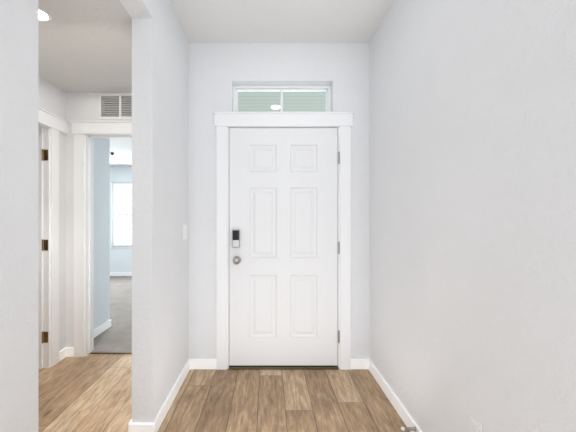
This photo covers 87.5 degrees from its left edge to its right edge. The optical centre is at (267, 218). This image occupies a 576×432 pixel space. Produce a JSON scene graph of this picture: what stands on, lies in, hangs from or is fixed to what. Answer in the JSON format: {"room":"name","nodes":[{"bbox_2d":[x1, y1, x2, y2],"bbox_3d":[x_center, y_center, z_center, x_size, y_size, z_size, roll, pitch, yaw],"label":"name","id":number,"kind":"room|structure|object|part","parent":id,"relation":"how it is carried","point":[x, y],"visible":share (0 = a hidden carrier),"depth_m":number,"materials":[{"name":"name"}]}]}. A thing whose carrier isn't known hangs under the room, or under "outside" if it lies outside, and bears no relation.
{"room":"entryway","nodes":[
{"label":"entryway","id":0,"kind":"room"},
{"bbox_2d":[0,0,37,431],"bbox_3d":[-1.060,0.050,-0.146,0.120,2.420,2.907,0,0,0],"label":"wall","id":1,"kind":"structure","parent":0,"point":[18,215],"depth_m":1.21,"materials":[{"name":"paint"}]},
{"bbox_2d":[38,75,65,350],"bbox_3d":[-1.915,0.050,0.637,0.120,2.420,4.474,0,0,0],"label":"wall","id":2,"kind":"structure","parent":0,"point":[52,98],"depth_m":2.69,"materials":[{"name":"paint"}]},
{"bbox_2d":[38,123,49,368],"bbox_3d":[-1.915,0.234,2.156,0.124,2.052,0.798,0,0,0],"label":"door","id":3,"kind":"structure","parent":2,"relation":"in","point":[43,255],"depth_m":2.54,"materials":[{"name":"white wood"}]},
{"bbox_2d":[38,0,131,166],"bbox_3d":[-3.034,-1.200,2.615,4.732,0.080,8.430,0,0,0],"label":"ceiling","id":4,"kind":"structure","parent":0,"point":[84,46],"depth_m":2.05,"materials":[{"name":"paint"}]},
{"bbox_2d":[38,8,51,21],"bbox_3d":[-1.300,-1.157,1.696,0.124,0.006,0.124,0,0,0],"label":"recessed light","id":5,"kind":"object","parent":4,"relation":"in","point":[43,15],"visible":0.52,"depth_m":1.71,"materials":[{"name":"white plastic"}]},
{"bbox_2d":[66,93,131,346],"bbox_3d":[-1.381,0.050,2.814,1.187,2.420,0.120,0,0,0],"label":"wall","id":6,"kind":"structure","parent":0,"point":[81,106],"depth_m":2.75,"materials":[{"name":"paint"}]},
{"bbox_2d":[38,107,131,366],"bbox_3d":[-1.321,0.184,2.272,1.069,2.152,1.240,0,0,0],"label":"door frame","id":7,"kind":"structure","parent":6,"relation":"attached to","point":[80,129],"depth_m":2.73,"materials":[{"name":"white wood"}]},
{"bbox_2d":[84,135,131,355],"bbox_3d":[-1.291,0.234,2.814,0.798,2.052,0.124,0,0,0],"label":"door frame","id":8,"kind":"structure","parent":6,"relation":"in","point":[88,244],"depth_m":2.80,"materials":[{"name":"white wood"}]},
{"bbox_2d":[89,352,131,353],"bbox_3d":[-1.291,1.256,2.814,0.760,0.008,0.030,0,0,0],"label":"trim","id":9,"kind":"structure","parent":6,"relation":"attached to","point":[110,353],"depth_m":2.80,"materials":[{"name":"brown metal"}]},
{"bbox_2d":[98,93,131,119],"bbox_3d":[-1.354,-1.030,2.755,0.396,0.236,0.022,0,0,0],"label":"air vent","id":10,"kind":"object","parent":6,"relation":"in","point":[117,106],"visible":0.69,"depth_m":2.73,"materials":[{"name":"white metal"}]},
{"bbox_2d":[94,138,109,329],"bbox_3d":[-2.523,0.050,3.187,1.353,2.420,0.626,0,0,0],"label":"wall","id":11,"kind":"structure","parent":0,"point":[101,231],"depth_m":3.33,"materials":[{"name":"white paint"}]},
{"bbox_2d":[94,319,110,337],"bbox_3d":[-1.839,1.218,3.194,0.017,0.083,0.600,0,0,0],"label":"baseboard","id":12,"kind":"structure","parent":11,"relation":"attached to","point":[102,328],"depth_m":3.32,"materials":[{"name":"white wood"}]},
{"bbox_2d":[92,276,131,351],"bbox_3d":[-3.034,1.287,4.822,4.732,0.066,4.016,0,0,0],"label":"floor","id":13,"kind":"structure","parent":0,"point":[116,336],"depth_m":3.67,"materials":[{"name":"grey carpet"}]},
{"bbox_2d":[110,167,131,271],"bbox_3d":[-3.044,0.050,6.710,4.512,2.420,0.160,0,0,0],"label":"wall","id":14,"kind":"structure","parent":0,"point":[120,259],"depth_m":6.63,"materials":[{"name":"white paint"}]},
{"bbox_2d":[110,272,131,275],"bbox_3d":[-3.044,1.218,6.623,4.512,0.083,0.014,0,0,0],"label":"baseboard","id":15,"kind":"structure","parent":14,"relation":"attached to","point":[111,273],"depth_m":6.62,"materials":[{"name":"white wood"}]},
{"bbox_2d":[113,182,131,246],"bbox_3d":[-2.935,-0.100,6.730,1.070,1.440,0.060,0,0,0],"label":"bedroom window","id":16,"kind":"structure","parent":14,"relation":"in","point":[114,209],"depth_m":6.73,"materials":[{"name":"white plastic"}]},
{"bbox_2d":[132,0,188,422],"bbox_3d":[-0.728,-0.110,2.304,0.120,2.740,1.139,0,0,0],"label":"wall","id":17,"kind":"structure","parent":0,"point":[160,198],"depth_m":1.85,"materials":[{"name":"paint"}]},
{"bbox_2d":[128,419,142,431],"bbox_3d":[-0.796,1.218,2.237,0.017,0.083,1.033,0,0,0],"label":"baseboard","id":18,"kind":"structure","parent":17,"relation":"attached to","point":[132,427],"depth_m":1.72,"materials":[{"name":"white wood"}]},
{"bbox_2d":[120,0,151,17],"bbox_3d":[-0.728,-1.320,0.068,0.120,0.320,3.335,0,0,0],"label":"fascia","id":19,"kind":"object","parent":17,"relation":"attached to","point":[138,8],"visible":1,"depth_m":1.66,"materials":[{"name":"paint"}]},
{"bbox_2d":[146,359,191,431],"bbox_3d":[-0.669,1.218,2.125,0.037,0.083,0.807,0,0,0],"label":"baseboard","id":20,"kind":"structure","parent":17,"relation":"attached to","point":[150,427],"depth_m":1.99,"materials":[{"name":"white wood"}]},
{"bbox_2d":[183,224,186,239],"bbox_3d":[-0.662,0.104,2.403,0.011,0.120,0.116,0,0,0],"label":"light switch","id":21,"kind":"object","parent":17,"relation":"attached to","point":[184,231],"visible":1,"depth_m":2.38,"materials":[{"name":"white plastic"}]},
{"bbox_2d":[38,354,409,431],"bbox_3d":[-0.600,1.290,0.607,5.200,0.060,4.414,0,0,0],"label":"floor","id":22,"kind":"structure","parent":0,"point":[90,393],"depth_m":2.08,"materials":[{"name":"brown wood"}]},
{"bbox_2d":[189,43,368,358],"bbox_3d":[0.093,-0.110,2.605,1.522,2.740,0.160,0,0,0],"label":"wall","id":23,"kind":"structure","parent":0,"point":[217,71],"depth_m":2.52,"materials":[{"name":"paint"}]},
{"bbox_2d":[233,85,330,111],"bbox_3d":[0.121,-1.026,2.636,0.854,0.273,0.052,0,0,0],"label":"transom","id":24,"kind":"object","parent":23,"relation":"attached to","point":[325,89],"visible":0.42,"depth_m":2.62,"materials":[{"name":"white plastic"}]},
{"bbox_2d":[213,112,353,369],"bbox_3d":[0.131,0.234,2.604,0.960,2.052,0.162,0,0,0],"label":"door frame","id":25,"kind":"structure","parent":23,"relation":"in","point":[228,234],"depth_m":2.52,"materials":[{"name":"white wood"}]},
{"bbox_2d":[229,128,337,365],"bbox_3d":[0.131,0.234,2.517,0.914,2.004,0.116,0,0,0],"label":"front door","id":26,"kind":"structure","parent":25,"relation":"attached to","point":[283,252],"depth_m":2.53,"materials":[{"name":"white wood"}]},
{"bbox_2d":[233,231,238,239],"bbox_3d":[-0.269,0.137,2.507,0.054,0.081,0.008,0,0,0],"label":"screen","id":27,"kind":"object","parent":26,"relation":"attached to","point":[235,235],"visible":1,"depth_m":2.50,"materials":[{"name":"black glass"}]},
{"bbox_3d":[-0.261,0.345,2.495,0.066,0.066,0.072,0,0,0],"label":"knob","id":28,"kind":"part","parent":26,"relation":"part of","materials":[{"name":"grey metal"}]},
{"bbox_2d":[229,366,338,368],"bbox_3d":[0.131,1.252,2.577,0.922,0.016,0.136,0,0,0],"label":"threshold","id":29,"kind":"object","parent":23,"relation":"attached to","point":[283,367],"depth_m":2.51,"materials":[{"name":"brown metal"}]},
{"bbox_2d":[169,0,393,42],"bbox_3d":[0.093,-1.520,0.542,1.762,0.080,4.285,0,0,0],"label":"ceiling","id":30,"kind":"structure","parent":0,"point":[280,21],"depth_m":2.24,"materials":[{"name":"paint"}]},
{"bbox_2d":[238,92,324,111],"bbox_3d":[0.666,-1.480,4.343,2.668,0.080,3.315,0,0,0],"label":"window pane","id":31,"kind":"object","parent":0,"point":[248,106],"depth_m":3.68,"materials":[{"name":"clear glass"}]},
{"bbox_2d":[369,0,575,431],"bbox_3d":[0.914,-0.150,0.542,0.120,2.820,4.285,0,0,0],"label":"wall","id":32,"kind":"structure","parent":0,"point":[472,207],"depth_m":1.24,"materials":[{"name":"paint"}]},
{"bbox_2d":[363,359,421,431],"bbox_3d":[0.835,1.218,0.465,0.045,0.083,4.128,0,0,0],"label":"baseboard","id":33,"kind":"structure","parent":32,"relation":"attached to","point":[396,403],"depth_m":2.04,"materials":[{"name":"white wood"}]},
{"bbox_2d":[401,426,416,431],"bbox_3d":[0.799,1.194,1.707,0.082,0.025,0.026,0,0,0],"label":"door stop","id":34,"kind":"object","parent":32,"relation":"attached to","point":[408,429],"visible":1,"depth_m":1.70,"materials":[{"name":"grey metal"}]},
{"bbox_2d":[469,414,481,431],"bbox_3d":[0.850,0.877,1.230,0.008,0.114,0.070,0,0,0],"label":"outlet","id":35,"kind":"object","parent":32,"relation":"attached to","point":[475,425],"visible":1,"depth_m":1.23,"materials":[{"name":"white plastic"}]},
{"label":"outside","id":36,"kind":"structure","parent":0,"visible":0},
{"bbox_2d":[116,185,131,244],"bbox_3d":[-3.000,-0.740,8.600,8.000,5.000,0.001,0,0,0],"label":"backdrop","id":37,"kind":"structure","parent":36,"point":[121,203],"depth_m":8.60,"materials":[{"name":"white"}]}
]}

